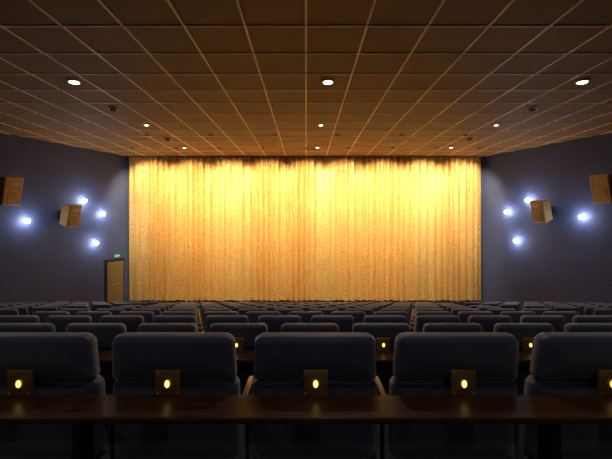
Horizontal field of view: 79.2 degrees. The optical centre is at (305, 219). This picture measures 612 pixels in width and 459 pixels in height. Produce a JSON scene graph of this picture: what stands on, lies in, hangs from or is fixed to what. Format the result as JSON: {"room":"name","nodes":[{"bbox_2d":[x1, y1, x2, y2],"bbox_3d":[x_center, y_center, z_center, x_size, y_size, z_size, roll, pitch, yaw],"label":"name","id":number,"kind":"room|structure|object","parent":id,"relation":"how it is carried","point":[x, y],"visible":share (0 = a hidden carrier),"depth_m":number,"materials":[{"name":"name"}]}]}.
{"room":"movie theater auditorium","nodes":[
{"label":"movie theater auditorium","id":0,"kind":"room"},
{"bbox_2d":[0,132,142,310],"bbox_3d":[-11.944,1.000,7.312,2.625,8.400,23.156,0,0,13],"label":"wall","id":1,"kind":"structure","parent":0,"point":[42,259],"depth_m":14.46,"materials":[{"name":"paint"}]},
{"bbox_2d":[0,177,23,205],"bbox_3d":[-10.055,-0.965,12.456,0.945,0.989,0.661,0,0,23],"label":"wall speaker","id":2,"kind":"object","parent":1,"relation":"attached to","point":[10,187],"visible":1,"depth_m":12.26,"materials":[{"name":"brown wood"}]},
{"bbox_2d":[58,204,81,227],"bbox_3d":[-9.232,-0.168,14.467,0.875,0.915,0.612,0,0,23],"label":"wall speaker","id":3,"kind":"object","parent":1,"relation":"attached to","point":[69,215],"visible":1,"depth_m":14.21,"materials":[{"name":"brown wood"}]},
{"bbox_2d":[105,258,123,302],"bbox_3d":[-8.652,2.877,16.775,0.105,2.220,1.000,0,0,23],"label":"door","id":4,"kind":"structure","parent":1,"relation":"in","point":[114,268],"depth_m":16.71,"materials":[{"name":"brown wood"}]},
{"bbox_2d":[0,0,611,156],"bbox_3d":[0.000,-3.100,7.000,28.000,0.200,23.000,0,0,0],"label":"ceiling","id":5,"kind":"structure","parent":0,"point":[12,12],"depth_m":7.42,"materials":[{"name":"tile"}]},
{"bbox_2d":[67,79,80,84],"bbox_3d":[-5.000,-2.975,7.980,0.260,0.030,0.260,0,0,0],"label":"recessed light","id":6,"kind":"object","parent":5,"relation":"in","point":[72,81],"depth_m":7.93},
{"bbox_2d":[129,157,480,300],"bbox_3d":[-0.050,0.416,17.425,16.560,6.772,0.327,0,0,0],"label":"stage curtain","id":7,"kind":"object","parent":5,"relation":"hanging from","point":[201,228],"visible":1,"depth_m":17.42,"materials":[{"name":"gold fabric"}]},
{"bbox_2d":[0,0,611,155],"bbox_3d":[0.000,-2.993,6.631,26.473,0.016,21.462,0,0,0],"label":"grid","id":8,"kind":"object","parent":5,"relation":"attached to","point":[237,2],"depth_m":8.54,"materials":[{"name":"metal"}]},
{"bbox_2d":[322,79,333,84],"bbox_3d":[0.470,-2.975,7.980,0.260,0.030,0.260,0,0,0],"label":"recessed light","id":9,"kind":"object","parent":5,"relation":"in","point":[327,81],"depth_m":7.93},
{"bbox_2d":[575,79,589,84],"bbox_3d":[5.960,-2.975,7.980,0.260,0.030,0.260,0,0,0],"label":"recessed light","id":10,"kind":"object","parent":5,"relation":"in","point":[584,81],"depth_m":7.94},
{"bbox_2d":[101,301,527,458],"bbox_3d":[0.000,3.397,7.050,26.693,3.605,22.500,0,0,0],"label":"floor","id":11,"kind":"structure","parent":0,"point":[391,456],"depth_m":2.50,"materials":[{"name":"carpet"}]},
{"bbox_2d":[0,309,18,314],"bbox_3d":[-5.550,2.138,7.007,0.646,1.030,0.566,0,0,0],"label":"seat","id":12,"kind":"object","parent":11,"relation":"on","point":[2,311],"visible":0.12,"depth_m":6.73,"materials":[{"name":"fabric"}]},
{"bbox_2d":[2,307,28,314],"bbox_3d":[-6.201,2.361,8.107,0.646,1.030,0.566,0,0,0],"label":"seat","id":13,"kind":"object","parent":11,"relation":"on","point":[22,310],"visible":0.12,"depth_m":7.84,"materials":[{"name":"fabric"}]},
{"bbox_2d":[0,315,39,322],"bbox_3d":[-3.580,1.694,4.807,0.646,1.030,0.566,0,0,0],"label":"seat","id":14,"kind":"object","parent":11,"relation":"on","point":[3,318],"visible":0.09,"depth_m":4.53,"materials":[{"name":"fabric"}]},
{"bbox_2d":[12,305,34,314],"bbox_3d":[-6.852,2.583,9.207,0.646,1.030,0.566,0,0,0],"label":"seat","id":15,"kind":"object","parent":11,"relation":"on","point":[30,307],"visible":0.12,"depth_m":8.93,"materials":[{"name":"fabric"}]},
{"bbox_2d":[0,323,55,332],"bbox_3d":[-2.568,1.455,3.607,0.646,1.030,0.566,0,0,0],"label":"seat","id":16,"kind":"object","parent":11,"relation":"on","point":[4,327],"visible":0.16,"depth_m":3.33,"materials":[{"name":"fabric"}]},
{"bbox_2d":[32,307,58,314],"bbox_3d":[-5.550,2.361,8.107,0.646,1.030,0.566,0,0,0],"label":"seat","id":17,"kind":"object","parent":11,"relation":"on","point":[34,309],"visible":0.06,"depth_m":7.83,"materials":[{"name":"fabric"}]},
{"bbox_2d":[33,311,69,322],"bbox_3d":[-3.906,1.916,5.907,0.646,1.030,0.566,0,0,0],"label":"seat","id":18,"kind":"object","parent":11,"relation":"on","point":[43,315],"visible":0.09,"depth_m":5.63,"materials":[{"name":"fabric"}]},
{"bbox_2d":[0,333,114,458],"bbox_3d":[-1.364,1.080,2.085,0.692,1.030,0.569,0,0,0],"label":"seat","id":19,"kind":"object","parent":11,"relation":"on","point":[61,363],"visible":0.58,"depth_m":1.84,"materials":[{"name":"fabric"}]},
{"bbox_2d":[47,315,91,332],"bbox_3d":[-2.929,1.694,4.807,0.646,1.030,0.566,0,0,0],"label":"seat","id":20,"kind":"object","parent":11,"relation":"on","point":[61,322],"visible":0.12,"depth_m":4.53,"materials":[{"name":"fabric"}]},
{"bbox_2d":[60,309,89,314],"bbox_3d":[-4.231,2.138,7.007,0.646,1.030,0.566,0,0,0],"label":"seat","id":21,"kind":"object","parent":11,"relation":"on","point":[71,311],"visible":0.05,"depth_m":6.73,"materials":[{"name":"fabric"}]},
{"bbox_2d":[66,305,88,308],"bbox_3d":[-5.550,2.583,9.207,0.646,1.030,0.566,0,0,0],"label":"seat","id":22,"kind":"object","parent":11,"relation":"on","point":[67,306],"visible":0.1,"depth_m":8.93,"materials":[{"name":"fabric"}]},
{"bbox_2d":[76,311,111,322],"bbox_3d":[-3.255,1.916,5.907,0.646,1.030,0.566,0,0,0],"label":"seat","id":23,"kind":"object","parent":11,"relation":"on","point":[95,315],"visible":0.06,"depth_m":5.63,"materials":[{"name":"fabric"}]},
{"bbox_2d":[66,323,126,394],"bbox_3d":[-1.917,1.455,3.607,0.646,1.030,0.566,0,0,0],"label":"seat","id":24,"kind":"object","parent":11,"relation":"on","point":[105,333],"visible":0.16,"depth_m":3.34,"materials":[{"name":"fabric"}]},
{"bbox_2d":[92,304,111,310],"bbox_3d":[-5.550,2.805,10.307,0.646,1.030,0.566,0,0,0],"label":"seat","id":25,"kind":"object","parent":11,"relation":"on","point":[95,307],"visible":0.19,"depth_m":10.03,"materials":[{"name":"fabric"}]},
{"bbox_2d":[96,309,124,314],"bbox_3d":[-3.580,2.138,7.007,0.646,1.030,0.566,0,0,0],"label":"seat","id":26,"kind":"object","parent":11,"relation":"on","point":[113,311],"visible":0.09,"depth_m":6.73,"materials":[{"name":"fabric"}]},
{"bbox_2d":[100,315,143,332],"bbox_3d":[-2.279,1.694,4.807,0.646,1.030,0.566,0,0,0],"label":"seat","id":27,"kind":"object","parent":11,"relation":"on","point":[132,322],"visible":0.09,"depth_m":4.53,"materials":[{"name":"fabric"}]},
{"bbox_2d":[110,307,134,310],"bbox_3d":[-3.906,2.361,8.107,0.646,1.030,0.566,0,0,0],"label":"seat","id":28,"kind":"object","parent":11,"relation":"on","point":[125,308],"visible":0.1,"depth_m":7.83,"materials":[{"name":"fabric"}]},
{"bbox_2d":[121,305,142,308],"bbox_3d":[-4.231,2.583,9.207,0.646,1.030,0.566,0,0,0],"label":"seat","id":29,"kind":"object","parent":11,"relation":"on","point":[135,306],"visible":0.08,"depth_m":8.93,"materials":[{"name":"fabric"}]},
{"bbox_2d":[119,311,153,322],"bbox_3d":[-2.604,1.916,5.907,0.646,1.030,0.566,0,0,0],"label":"seat","id":30,"kind":"object","parent":11,"relation":"on","point":[148,316],"visible":0.2,"depth_m":5.63,"materials":[{"name":"fabric"}]},
{"bbox_2d":[131,302,146,306],"bbox_3d":[-5.550,3.249,12.507,0.646,1.030,0.566,0,0,0],"label":"seat","id":31,"kind":"object","parent":11,"relation":"on","point":[144,304],"visible":0.12,"depth_m":12.23,"materials":[{"name":"fabric"}]},
{"bbox_2d":[132,309,160,315],"bbox_3d":[-2.929,2.138,7.007,0.646,1.030,0.566,0,0,0],"label":"seat","id":32,"kind":"object","parent":11,"relation":"on","point":[155,311],"visible":0.1,"depth_m":6.73,"materials":[{"name":"fabric"}]},
{"bbox_2d":[141,307,165,313],"bbox_3d":[-3.255,2.361,8.107,0.646,1.030,0.566,0,0,0],"label":"seat","id":33,"kind":"object","parent":11,"relation":"on","point":[162,309],"visible":0.11,"depth_m":7.83,"materials":[{"name":"fabric"}]},
{"bbox_2d":[138,323,196,332],"bbox_3d":[-1.266,1.455,3.607,0.646,1.030,0.566,0,0,0],"label":"seat","id":34,"kind":"object","parent":11,"relation":"on","point":[144,327],"visible":0.09,"depth_m":3.33,"materials":[{"name":"fabric"}]},
{"bbox_2d":[153,315,196,325],"bbox_3d":[-1.627,1.694,4.807,0.646,1.030,0.566,0,0,0],"label":"seat","id":35,"kind":"object","parent":11,"relation":"on","point":[158,318],"visible":0.12,"depth_m":4.53,"materials":[{"name":"fabric"}]},
{"bbox_2d":[161,311,203,332],"bbox_3d":[-1.953,1.916,5.907,0.646,1.030,0.566,0,0,0],"label":"seat","id":36,"kind":"object","parent":11,"relation":"on","point":[164,312],"visible":0.09,"depth_m":5.64,"materials":[{"name":"fabric"}]},
{"bbox_2d":[112,333,254,458],"bbox_3d":[-0.659,1.080,2.085,0.692,1.030,0.569,0,0,0],"label":"seat","id":37,"kind":"object","parent":11,"relation":"on","point":[207,363],"visible":0.77,"depth_m":1.84,"materials":[{"name":"fabric"}]},
{"bbox_2d":[167,309,202,332],"bbox_3d":[-2.279,2.138,7.007,0.646,1.030,0.566,0,0,0],"label":"seat","id":38,"kind":"object","parent":11,"relation":"on","point":[194,310],"visible":0.1,"depth_m":6.74,"materials":[{"name":"fabric"}]},
{"bbox_2d":[171,307,201,328],"bbox_3d":[-2.604,2.361,8.107,0.646,1.030,0.566,0,0,0],"label":"seat","id":39,"kind":"object","parent":11,"relation":"on","point":[172,307],"visible":0.11,"depth_m":7.84,"materials":[{"name":"fabric"}]},
{"bbox_2d":[175,305,200,323],"bbox_3d":[-2.929,2.583,9.207,0.646,1.030,0.566,0,0,0],"label":"seat","id":40,"kind":"object","parent":11,"relation":"on","point":[175,305],"visible":0.12,"depth_m":8.96,"materials":[{"name":"fabric"}]},
{"bbox_2d":[200,305,222,321],"bbox_3d":[-2.279,2.583,9.207,0.646,1.030,0.566,0,0,0],"label":"seat","id":41,"kind":"object","parent":11,"relation":"on","point":[202,305],"visible":0.13,"depth_m":8.96,"materials":[{"name":"fabric"}]},
{"bbox_2d":[200,307,226,326],"bbox_3d":[-1.953,2.361,8.107,0.646,1.030,0.566,0,0,0],"label":"seat","id":42,"kind":"object","parent":11,"relation":"on","point":[203,308],"visible":0.12,"depth_m":7.84,"materials":[{"name":"fabric"}]},
{"bbox_2d":[201,309,231,331],"bbox_3d":[-1.627,2.138,7.007,0.646,1.030,0.566,0,0,0],"label":"seat","id":43,"kind":"object","parent":11,"relation":"on","point":[204,310],"visible":0.14,"depth_m":6.74,"materials":[{"name":"fabric"}]},
{"bbox_2d":[204,311,237,332],"bbox_3d":[-1.302,1.916,5.907,0.646,1.030,0.566,0,0,0],"label":"seat","id":44,"kind":"object","parent":11,"relation":"on","point":[207,313],"visible":0.15,"depth_m":5.64,"materials":[{"name":"fabric"}]},
{"bbox_2d":[206,315,248,332],"bbox_3d":[-0.977,1.694,4.807,0.646,1.030,0.566,0,0,0],"label":"seat","id":45,"kind":"object","parent":11,"relation":"on","point":[210,319],"visible":0.07,"depth_m":4.53,"materials":[{"name":"fabric"}]},
{"bbox_2d":[210,323,267,394],"bbox_3d":[-0.615,1.455,3.607,0.646,1.030,0.566,0,0,0],"label":"seat","id":46,"kind":"object","parent":11,"relation":"on","point":[249,332],"visible":0.18,"depth_m":3.33,"materials":[{"name":"fabric"}]},
{"bbox_2d":[232,307,256,311],"bbox_3d":[-1.302,2.361,8.107,0.646,1.030,0.566,0,0,0],"label":"seat","id":47,"kind":"object","parent":11,"relation":"on","point":[236,309],"visible":0.06,"depth_m":7.83,"materials":[{"name":"fabric"}]},
{"bbox_2d":[238,309,266,314],"bbox_3d":[-0.977,2.138,7.007,0.646,1.030,0.566,0,0,0],"label":"seat","id":48,"kind":"object","parent":11,"relation":"on","point":[240,311],"visible":0.09,"depth_m":6.73,"materials":[{"name":"fabric"}]},
{"bbox_2d":[246,311,280,322],"bbox_3d":[-0.651,1.916,5.907,0.646,1.030,0.566,0,0,0],"label":"seat","id":49,"kind":"object","parent":11,"relation":"on","point":[253,316],"visible":0.18,"depth_m":5.63,"materials":[{"name":"fabric"}]},
{"bbox_2d":[255,305,275,308],"bbox_3d":[-0.977,2.583,9.207,0.646,1.030,0.566,0,0,0],"label":"seat","id":50,"kind":"object","parent":11,"relation":"on","point":[257,306],"visible":0.07,"depth_m":8.93,"materials":[{"name":"fabric"}]},
{"bbox_2d":[263,307,287,310],"bbox_3d":[-0.651,2.361,8.107,0.646,1.030,0.566,0,0,0],"label":"seat","id":51,"kind":"object","parent":11,"relation":"on","point":[266,308],"visible":0.07,"depth_m":7.83,"materials":[{"name":"fabric"}]},
{"bbox_2d":[258,315,300,332],"bbox_3d":[-0.326,1.694,4.807,0.646,1.030,0.566,0,0,0],"label":"seat","id":52,"kind":"object","parent":11,"relation":"on","point":[274,323],"visible":0.12,"depth_m":4.53,"materials":[{"name":"fabric"}]},
{"bbox_2d":[274,309,301,314],"bbox_3d":[-0.326,2.138,7.007,0.646,1.030,0.566,0,0,0],"label":"seat","id":53,"kind":"object","parent":11,"relation":"on","point":[282,311],"visible":0.09,"depth_m":6.73,"materials":[{"name":"fabric"}]},
{"bbox_2d":[0,395,611,458],"bbox_3d":[0.046,1.218,1.675,10.770,0.755,0.210,0,0,0],"label":"wooden ledge","id":54,"kind":"object","parent":11,"relation":"on","point":[548,412],"visible":1,"depth_m":1.64,"materials":[{"name":"brown wood"}]},
{"bbox_2d":[7,370,33,395],"bbox_3d":[-1.364,0.778,1.761,0.118,0.122,0.031,0,0,0],"label":"lamp","id":55,"kind":"object","parent":54,"relation":"on","point":[19,382],"visible":1,"depth_m":1.76,"materials":[{"name":"yellow"}]},
{"bbox_2d":[155,370,180,395],"bbox_3d":[-0.659,0.778,1.761,0.118,0.122,0.031,0,0,0],"label":"lamp","id":56,"kind":"object","parent":54,"relation":"on","point":[167,382],"visible":1,"depth_m":1.76,"materials":[{"name":"yellow"}]},
{"bbox_2d":[303,370,327,395],"bbox_3d":[0.046,0.778,1.761,0.118,0.122,0.031,0,0,0],"label":"lamp","id":57,"kind":"object","parent":54,"relation":"on","point":[315,382],"visible":1,"depth_m":1.76,"materials":[{"name":"yellow"}]},
{"bbox_2d":[450,370,475,395],"bbox_3d":[0.751,0.778,1.761,0.118,0.122,0.031,0,0,0],"label":"lamp","id":58,"kind":"object","parent":54,"relation":"on","point":[462,382],"visible":1,"depth_m":1.76,"materials":[{"name":"yellow"}]},
{"bbox_2d":[597,370,611,395],"bbox_3d":[1.456,0.778,1.761,0.118,0.122,0.031,0,0,0],"label":"lamp","id":59,"kind":"object","parent":54,"relation":"on","point":[604,377],"visible":1,"depth_m":1.76,"materials":[{"name":"yellow"}]},
{"bbox_2d":[142,300,469,307],"bbox_3d":[0.000,3.927,17.450,15.600,0.120,1.500,0,0,0],"label":"stage platform","id":60,"kind":"object","parent":11,"relation":"on","point":[175,302],"visible":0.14,"depth_m":17.55,"materials":[{"name":"black paint"}]},
{"bbox_2d":[289,311,322,322],"bbox_3d":[0.000,1.916,5.907,0.646,1.030,0.566,0,0,0],"label":"seat","id":61,"kind":"object","parent":11,"relation":"on","point":[305,316],"visible":0.09,"depth_m":5.63,"materials":[{"name":"fabric"}]},
{"bbox_2d":[294,307,317,310],"bbox_3d":[0.000,2.361,8.107,0.646,1.030,0.566,0,0,0],"label":"seat","id":62,"kind":"object","parent":11,"relation":"on","point":[302,308],"visible":0.09,"depth_m":7.83,"materials":[{"name":"fabric"}]},
{"bbox_2d":[281,323,338,332],"bbox_3d":[0.036,1.455,3.607,0.646,1.030,0.566,0,0,0],"label":"seat","id":63,"kind":"object","parent":11,"relation":"on","point":[286,327],"visible":0.14,"depth_m":3.33,"materials":[{"name":"fabric"}]},
{"bbox_2d":[249,333,379,458],"bbox_3d":[0.046,1.080,2.085,0.692,1.030,0.569,0,0,0],"label":"seat","id":64,"kind":"object","parent":11,"relation":"on","point":[280,359],"visible":0.77,"depth_m":1.84,"materials":[{"name":"fabric"}]},
{"bbox_2d":[98,352,531,362],"bbox_3d":[0.036,1.570,3.195,13.920,0.800,0.210,0,0,0],"label":"wooden ledge","id":65,"kind":"object","parent":11,"relation":"on","point":[104,357],"visible":0.02,"depth_m":3.15,"materials":[{"name":"brown wood"}]},
{"bbox_2d":[235,338,243,351],"bbox_3d":[-0.615,1.108,3.281,0.118,0.122,0.031,0,0,0],"label":"lamp","id":66,"kind":"object","parent":65,"relation":"on","point":[239,342],"visible":0.48,"depth_m":3.28,"materials":[{"name":"yellow"}]},
{"bbox_2d":[377,338,389,351],"bbox_3d":[0.687,1.108,3.281,0.118,0.122,0.031,0,0,0],"label":"lamp","id":67,"kind":"object","parent":65,"relation":"on","point":[383,344],"visible":1,"depth_m":3.28,"materials":[{"name":"yellow"}]},
{"bbox_2d":[523,338,533,351],"bbox_3d":[1.989,1.108,3.281,0.118,0.122,0.031,0,0,0],"label":"lamp","id":68,"kind":"object","parent":65,"relation":"on","point":[527,342],"visible":0.6,"depth_m":3.28,"materials":[{"name":"yellow"}]},
{"bbox_2d":[310,309,337,314],"bbox_3d":[0.326,2.138,7.007,0.646,1.030,0.566,0,0,0],"label":"seat","id":69,"kind":"object","parent":11,"relation":"on","point":[324,311],"visible":0.08,"depth_m":6.73,"materials":[{"name":"fabric"}]},
{"bbox_2d":[311,315,353,332],"bbox_3d":[0.326,1.694,4.807,0.646,1.030,0.566,0,0,0],"label":"seat","id":70,"kind":"object","parent":11,"relation":"on","point":[345,323],"visible":0.22,"depth_m":4.53,"materials":[{"name":"fabric"}]},
{"bbox_2d":[324,307,348,310],"bbox_3d":[0.651,2.361,8.107,0.646,1.030,0.566,0,0,0],"label":"seat","id":71,"kind":"object","parent":11,"relation":"on","point":[337,308],"visible":0.05,"depth_m":7.83,"materials":[{"name":"fabric"}]},
{"bbox_2d":[336,305,356,308],"bbox_3d":[0.977,2.583,9.207,0.646,1.030,0.566,0,0,0],"label":"seat","id":72,"kind":"object","parent":11,"relation":"on","point":[348,306],"visible":0.06,"depth_m":8.93,"materials":[{"name":"fabric"}]},
{"bbox_2d":[331,311,365,323],"bbox_3d":[0.651,1.916,5.907,0.646,1.030,0.566,0,0,0],"label":"seat","id":73,"kind":"object","parent":11,"relation":"on","point":[358,316],"visible":0.14,"depth_m":5.63,"materials":[{"name":"fabric"}]},
{"bbox_2d":[345,309,373,314],"bbox_3d":[0.977,2.138,7.007,0.646,1.030,0.566,0,0,0],"label":"seat","id":74,"kind":"object","parent":11,"relation":"on","point":[367,311],"visible":0.09,"depth_m":6.73,"materials":[{"name":"fabric"}]},
{"bbox_2d":[355,307,379,311],"bbox_3d":[1.302,2.361,8.107,0.646,1.030,0.566,0,0,0],"label":"seat","id":75,"kind":"object","parent":11,"relation":"on","point":[375,309],"visible":0.08,"depth_m":7.83,"materials":[{"name":"fabric"}]},
{"bbox_2d":[352,323,409,394],"bbox_3d":[0.687,1.455,3.607,0.646,1.030,0.566,0,0,0],"label":"seat","id":76,"kind":"object","parent":11,"relation":"on","point":[384,371],"visible":0.14,"depth_m":3.33,"materials":[{"name":"fabric"}]},
{"bbox_2d":[363,315,405,322],"bbox_3d":[0.977,1.694,4.807,0.646,1.030,0.566,0,0,0],"label":"seat","id":77,"kind":"object","parent":11,"relation":"on","point":[368,318],"visible":0.17,"depth_m":4.53,"materials":[{"name":"fabric"}]},
{"bbox_2d":[374,311,407,323],"bbox_3d":[1.302,1.916,5.907,0.646,1.030,0.566,0,0,0],"label":"seat","id":78,"kind":"object","parent":11,"relation":"on","point":[404,313],"visible":0.09,"depth_m":5.64,"materials":[{"name":"fabric"}]},
{"bbox_2d":[380,309,410,331],"bbox_3d":[1.627,2.138,7.007,0.646,1.030,0.566,0,0,0],"label":"seat","id":79,"kind":"object","parent":11,"relation":"on","point":[406,310],"visible":0.12,"depth_m":6.74,"materials":[{"name":"fabric"}]},
{"bbox_2d":[385,307,411,326],"bbox_3d":[1.953,2.361,8.107,0.646,1.030,0.566,0,0,0],"label":"seat","id":80,"kind":"object","parent":11,"relation":"on","point":[408,308],"visible":0.16,"depth_m":7.84,"materials":[{"name":"fabric"}]},
{"bbox_2d":[389,305,411,321],"bbox_3d":[2.279,2.583,9.207,0.646,1.030,0.566,0,0,0],"label":"seat","id":81,"kind":"object","parent":11,"relation":"on","point":[390,305],"visible":0.09,"depth_m":8.96,"materials":[{"name":"fabric"}]},
{"bbox_2d":[411,305,436,323],"bbox_3d":[2.929,2.583,9.207,0.646,1.030,0.566,0,0,0],"label":"seat","id":82,"kind":"object","parent":11,"relation":"on","point":[417,305],"visible":0.09,"depth_m":8.96,"materials":[{"name":"fabric"}]},
{"bbox_2d":[410,307,440,328],"bbox_3d":[2.604,2.361,8.107,0.646,1.030,0.566,0,0,0],"label":"seat","id":83,"kind":"object","parent":11,"relation":"on","point":[416,307],"visible":0.12,"depth_m":7.84,"materials":[{"name":"fabric"}]},
{"bbox_2d":[409,309,444,332],"bbox_3d":[2.279,2.138,7.007,0.646,1.030,0.566,0,0,0],"label":"seat","id":84,"kind":"object","parent":11,"relation":"on","point":[417,310],"visible":0.1,"depth_m":6.74,"materials":[{"name":"fabric"}]},
{"bbox_2d":[410,311,450,332],"bbox_3d":[1.953,1.916,5.907,0.646,1.030,0.566,0,0,0],"label":"seat","id":85,"kind":"object","parent":11,"relation":"on","point":[418,312],"visible":0.06,"depth_m":5.64,"materials":[{"name":"fabric"}]},
{"bbox_2d":[415,315,458,332],"bbox_3d":[1.627,1.694,4.807,0.646,1.030,0.566,0,0,0],"label":"seat","id":86,"kind":"object","parent":11,"relation":"on","point":[421,320],"visible":0.16,"depth_m":4.53,"materials":[{"name":"fabric"}]},
{"bbox_2d":[375,333,518,458],"bbox_3d":[0.751,1.080,2.085,0.692,1.030,0.569,0,0,0],"label":"seat","id":87,"kind":"object","parent":11,"relation":"on","point":[423,363],"visible":0.74,"depth_m":1.85,"materials":[{"name":"fabric"}]},
{"bbox_2d":[423,323,481,332],"bbox_3d":[1.338,1.455,3.607,0.646,1.030,0.566,0,0,0],"label":"seat","id":88,"kind":"object","parent":11,"relation":"on","point":[428,327],"visible":0.12,"depth_m":3.33,"materials":[{"name":"fabric"}]},
{"bbox_2d":[446,307,470,313],"bbox_3d":[3.255,2.361,8.107,0.646,1.030,0.566,0,0,0],"label":"seat","id":89,"kind":"object","parent":11,"relation":"on","point":[448,309],"visible":0.1,"depth_m":7.83,"materials":[{"name":"fabric"}]},
{"bbox_2d":[451,309,479,315],"bbox_3d":[2.929,2.138,7.007,0.646,1.030,0.566,0,0,0],"label":"seat","id":90,"kind":"object","parent":11,"relation":"on","point":[453,311],"visible":0.12,"depth_m":6.73,"materials":[{"name":"fabric"}]},
{"bbox_2d":[465,302,480,306],"bbox_3d":[5.550,3.249,12.507,0.646,1.030,0.566,0,0,0],"label":"seat","id":91,"kind":"object","parent":11,"relation":"on","point":[467,304],"visible":0.14,"depth_m":12.23,"materials":[{"name":"fabric"}]},
{"bbox_2d":[458,311,492,322],"bbox_3d":[2.604,1.916,5.907,0.646,1.030,0.566,0,0,0],"label":"seat","id":92,"kind":"object","parent":11,"relation":"on","point":[463,316],"visible":0.12,"depth_m":5.63,"materials":[{"name":"fabric"}]},
{"bbox_2d":[469,305,490,308],"bbox_3d":[4.231,2.583,9.207,0.646,1.030,0.566,0,0,0],"label":"seat","id":93,"kind":"object","parent":11,"relation":"on","point":[471,306],"visible":0.07,"depth_m":8.93,"materials":[{"name":"fabric"}]},
{"bbox_2d":[477,307,501,310],"bbox_3d":[3.906,2.361,8.107,0.646,1.030,0.566,0,0,0],"label":"seat","id":94,"kind":"object","parent":11,"relation":"on","point":[480,308],"visible":0.08,"depth_m":7.83,"materials":[{"name":"fabric"}]},
{"bbox_2d":[468,315,511,332],"bbox_3d":[2.279,1.694,4.807,0.646,1.030,0.566,0,0,0],"label":"seat","id":95,"kind":"object","parent":11,"relation":"on","point":[487,322],"visible":0.07,"depth_m":4.53,"materials":[{"name":"fabric"}]},
{"bbox_2d":[487,309,515,314],"bbox_3d":[3.580,2.138,7.007,0.646,1.030,0.566,0,0,0],"label":"seat","id":96,"kind":"object","parent":11,"relation":"on","point":[494,311],"visible":0.06,"depth_m":6.73,"materials":[{"name":"fabric"}]},
{"bbox_2d":[500,304,519,310],"bbox_3d":[5.550,2.805,10.307,0.646,1.030,0.566,0,0,0],"label":"seat","id":97,"kind":"object","parent":11,"relation":"on","point":[516,307],"visible":0.18,"depth_m":10.03,"materials":[{"name":"fabric"}]},
{"bbox_2d":[500,311,535,322],"bbox_3d":[3.255,1.916,5.907,0.646,1.030,0.566,0,0,0],"label":"seat","id":98,"kind":"object","parent":11,"relation":"on","point":[515,315],"visible":0.09,"depth_m":5.63,"materials":[{"name":"fabric"}]},
{"bbox_2d":[493,323,553,394],"bbox_3d":[1.989,1.455,3.607,0.646,1.030,0.566,0,0,0],"label":"seat","id":99,"kind":"object","parent":11,"relation":"on","point":[520,331],"visible":0.16,"depth_m":3.33,"materials":[{"name":"fabric"}]},
{"bbox_2d":[523,305,545,308],"bbox_3d":[5.550,2.583,9.207,0.646,1.030,0.566,0,0,0],"label":"seat","id":100,"kind":"object","parent":11,"relation":"on","point":[524,306],"visible":0.09,"depth_m":8.93,"materials":[{"name":"fabric"}]},
{"bbox_2d":[522,309,551,314],"bbox_3d":[4.231,2.138,7.007,0.646,1.030,0.566,0,0,0],"label":"seat","id":101,"kind":"object","parent":11,"relation":"on","point":[537,311],"visible":0.09,"depth_m":6.73,"materials":[{"name":"fabric"}]},
{"bbox_2d":[520,315,564,332],"bbox_3d":[2.929,1.694,4.807,0.646,1.030,0.566,0,0,0],"label":"seat","id":102,"kind":"object","parent":11,"relation":"on","point":[557,321],"visible":0.25,"depth_m":4.53,"materials":[{"name":"fabric"}]},
{"bbox_2d":[542,311,578,324],"bbox_3d":[3.906,1.916,5.907,0.646,1.030,0.566,0,0,0],"label":"seat","id":103,"kind":"object","parent":11,"relation":"on","point":[568,315],"visible":0.1,"depth_m":5.63,"materials":[{"name":"fabric"}]},
{"bbox_2d":[515,333,611,458],"bbox_3d":[1.456,1.080,2.085,0.692,1.030,0.569,0,0,0],"label":"seat","id":104,"kind":"object","parent":11,"relation":"on","point":[561,363],"visible":0.61,"depth_m":1.84,"materials":[{"name":"fabric"}]},
{"bbox_2d":[553,307,579,314],"bbox_3d":[5.550,2.361,8.107,0.646,1.030,0.566,0,0,0],"label":"seat","id":105,"kind":"object","parent":11,"relation":"on","point":[576,309],"visible":0.12,"depth_m":7.83,"materials":[{"name":"fabric"}]},
{"bbox_2d":[564,323,611,332],"bbox_3d":[2.640,1.455,3.607,0.646,1.030,0.566,0,0,0],"label":"seat","id":106,"kind":"object","parent":11,"relation":"on","point":[569,327],"visible":0.06,"depth_m":3.33,"materials":[{"name":"fabric"}]},
{"bbox_2d":[577,305,599,314],"bbox_3d":[6.852,2.583,9.207,0.646,1.030,0.566,0,0,0],"label":"seat","id":107,"kind":"object","parent":11,"relation":"on","point":[581,307],"visible":0.09,"depth_m":8.93,"materials":[{"name":"fabric"}]},
{"bbox_2d":[572,315,611,322],"bbox_3d":[3.580,1.694,4.807,0.646,1.030,0.566,0,0,0],"label":"seat","id":108,"kind":"object","parent":11,"relation":"on","point":[577,318],"visible":0.09,"depth_m":4.53,"materials":[{"name":"fabric"}]},
{"bbox_2d":[583,307,609,314],"bbox_3d":[6.201,2.361,8.107,0.646,1.030,0.566,0,0,0],"label":"seat","id":109,"kind":"object","parent":11,"relation":"on","point":[587,310],"visible":0.12,"depth_m":7.84,"materials":[{"name":"fabric"}]},
{"bbox_2d":[593,309,611,314],"bbox_3d":[5.550,2.138,7.007,0.646,1.030,0.566,0,0,0],"label":"seat","id":110,"kind":"object","parent":11,"relation":"on","point":[596,311],"visible":0.12,"depth_m":6.73,"materials":[{"name":"fabric"}]},
{"bbox_2d":[469,132,611,310],"bbox_3d":[11.944,1.000,7.312,2.625,8.400,23.156,0,0,-13],"label":"wall","id":111,"kind":"structure","parent":0,"point":[567,257],"depth_m":14.71,"materials":[{"name":"paint"}]},
{"bbox_2d":[530,200,553,222],"bbox_3d":[9.233,-0.328,14.467,0.875,0.915,0.612,0,0,-23],"label":"wall speaker","id":112,"kind":"object","parent":111,"relation":"attached to","point":[542,211],"visible":1,"depth_m":14.21,"materials":[{"name":"brown wood"}]},
{"bbox_2d":[589,174,611,203],"bbox_3d":[10.060,-1.044,12.401,0.980,1.025,0.685,0,0,-23],"label":"wall speaker","id":113,"kind":"object","parent":111,"relation":"attached to","point":[601,184],"visible":1,"depth_m":12.22,"materials":[{"name":"brown wood"}]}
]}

